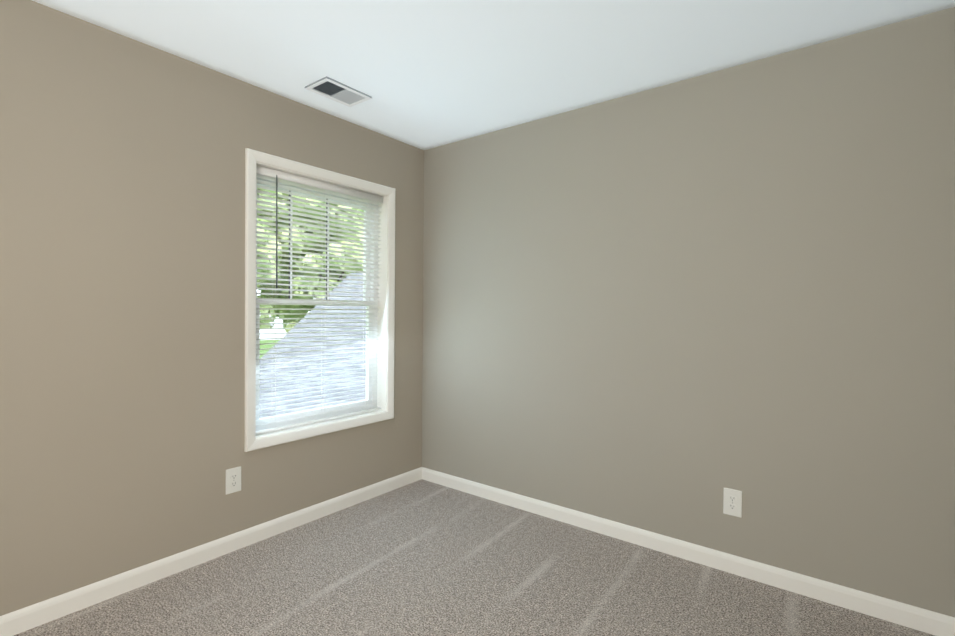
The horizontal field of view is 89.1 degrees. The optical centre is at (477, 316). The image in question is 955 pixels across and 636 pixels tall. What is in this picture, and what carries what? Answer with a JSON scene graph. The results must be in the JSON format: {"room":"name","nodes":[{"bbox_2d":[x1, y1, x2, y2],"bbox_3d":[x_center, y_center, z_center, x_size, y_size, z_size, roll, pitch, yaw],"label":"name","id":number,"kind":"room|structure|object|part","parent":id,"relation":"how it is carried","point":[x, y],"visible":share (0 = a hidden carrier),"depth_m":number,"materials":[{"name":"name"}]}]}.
{"room":"empty bedroom","nodes":[
{"label":"empty bedroom","id":0,"kind":"room"},
{"bbox_2d":[0,0,423,615],"bbox_3d":[-1.526,-0.006,2.308,0.180,2.440,3.786,1,1,38],"label":"wall","id":1,"kind":"structure","parent":0,"point":[122,300],"depth_m":2.17,"materials":[{"name":"beige paint"}]},
{"bbox_2d":[0,468,419,635],"bbox_3d":[-1.460,1.172,2.263,0.014,0.086,3.426,1,1,38],"label":"baseboard","id":2,"kind":"structure","parent":1,"relation":"attached to","point":[13,623],"depth_m":2.30,"materials":[{"name":"white paint"}]},
{"bbox_2d":[226,466,240,494],"bbox_3d":[-1.263,0.849,2.513,0.009,0.128,0.080,1,1,38],"label":"electrical outlet","id":3,"kind":"object","parent":1,"relation":"attached to","point":[233,480],"visible":1,"depth_m":2.51,"materials":[{"name":"white plastic"}]},
{"bbox_2d":[244,148,395,451],"bbox_3d":[-0.964,-0.087,3.009,0.189,1.595,1.042,1,1,38],"label":"window","id":4,"kind":"structure","parent":1,"relation":"in","point":[252,391],"depth_m":3.02,"materials":[{"name":"white paint"}]},
{"bbox_2d":[289,191,292,298],"bbox_3d":[-1.119,-0.428,2.904,0.008,0.646,0.019,1,1,38],"label":"window grille","id":5,"kind":"object","parent":4,"relation":"attached to","point":[290,268],"depth_m":2.90,"materials":[{"name":"grey plastic"}]},
{"bbox_3d":[-1.007,-0.088,3.042,0.036,1.335,0.782,1,1,38],"label":"glass","id":6,"kind":"part","parent":4,"relation":"part of","materials":[{"name":"clear glass"}]},
{"bbox_3d":[-1.009,-0.088,3.044,0.075,1.505,0.952,1,1,38],"label":"frame","id":7,"kind":"part","parent":4,"relation":"part of","materials":[{"name":"white plastic"}]},
{"bbox_2d":[256,165,382,434],"bbox_3d":[-0.950,-0.088,2.998,0.044,1.468,0.910,1,1,38],"label":"window blinds","id":8,"kind":"object","parent":4,"relation":"attached to","point":[298,181],"visible":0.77,"depth_m":2.95,"materials":[{"name":"white plastic"}]},
{"bbox_2d":[276,175,277,287],"bbox_3d":[-1.126,-0.475,2.720,0.012,0.635,0.008,1,1,38],"label":"blind wand","id":9,"kind":"object","parent":8,"relation":"hanging from","point":[276,232],"visible":0.94,"depth_m":2.72,"materials":[{"name":"grey"}]},
{"bbox_2d":[326,199,328,299],"bbox_3d":[-0.961,-0.429,3.108,0.008,0.646,0.019,1,1,38],"label":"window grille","id":10,"kind":"object","parent":4,"relation":"attached to","point":[327,266],"depth_m":3.10,"materials":[{"name":"grey plastic"}]},
{"bbox_2d":[14,479,934,635],"bbox_3d":[-0.315,1.295,1.378,3.271,0.120,3.786,1,1,38],"label":"floor","id":11,"kind":"structure","parent":0,"point":[421,557],"depth_m":2.18,"materials":[{"name":"carpet"}]},
{"bbox_2d":[32,0,954,149],"bbox_3d":[-0.292,-1.279,1.347,3.271,0.150,3.786,1,1,38],"label":"ceiling","id":12,"kind":"structure","parent":0,"point":[426,74],"depth_m":2.15,"materials":[{"name":"white paint"}]},
{"bbox_2d":[305,76,371,106],"bbox_3d":[-0.755,-1.218,2.643,0.196,0.012,0.297,1,1,38],"label":"ceiling vent","id":13,"kind":"object","parent":12,"relation":"in","point":[335,90],"visible":0.98,"depth_m":2.63,"materials":[{"name":"white metal"}]},
{"bbox_2d":[422,7,954,616],"bbox_3d":[0.871,0.009,2.733,3.091,2.440,0.180,1,1,38],"label":"wall","id":14,"kind":"structure","parent":0,"point":[674,309],"depth_m":2.35,"materials":[{"name":"beige paint"}]},
{"bbox_2d":[420,467,954,635],"bbox_3d":[0.729,1.185,2.726,2.850,0.086,0.014,1,1,38],"label":"baseboard","id":15,"kind":"structure","parent":14,"relation":"attached to","point":[927,621],"depth_m":2.35,"materials":[{"name":"white paint"}]},
{"bbox_2d":[723,488,741,517],"bbox_3d":[1.231,0.897,2.340,0.080,0.128,0.009,1,1,38],"label":"electrical outlet","id":16,"kind":"object","parent":14,"relation":"attached to","point":[732,502],"visible":1,"depth_m":2.34,"materials":[{"name":"white plastic"}]},
{"label":"outside","id":17,"kind":"structure","parent":0,"visible":0},
{"bbox_2d":[260,339,280,358],"bbox_3d":[-23.881,4.375,31.060,69.400,0.200,100.000,1,1,38],"label":"lawn","id":18,"kind":"structure","parent":17,"point":[265,346],"depth_m":64.39,"materials":[{"name":"green plant"}]},
{"bbox_2d":[257,188,363,332],"bbox_3d":[-12.275,-3.340,26.244,24.572,15.547,27.560,1,1,38],"label":"trees","id":19,"kind":"object","parent":18,"relation":"on","point":[295,278],"depth_m":20.23,"materials":[{"name":"green plant"}]},
{"bbox_2d":[259,273,365,417],"bbox_3d":[-0.341,1.670,14.598,7.500,6.014,14.400,1,1,11],"label":"roof","id":20,"kind":"structure","parent":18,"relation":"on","point":[316,394],"depth_m":10.51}
]}

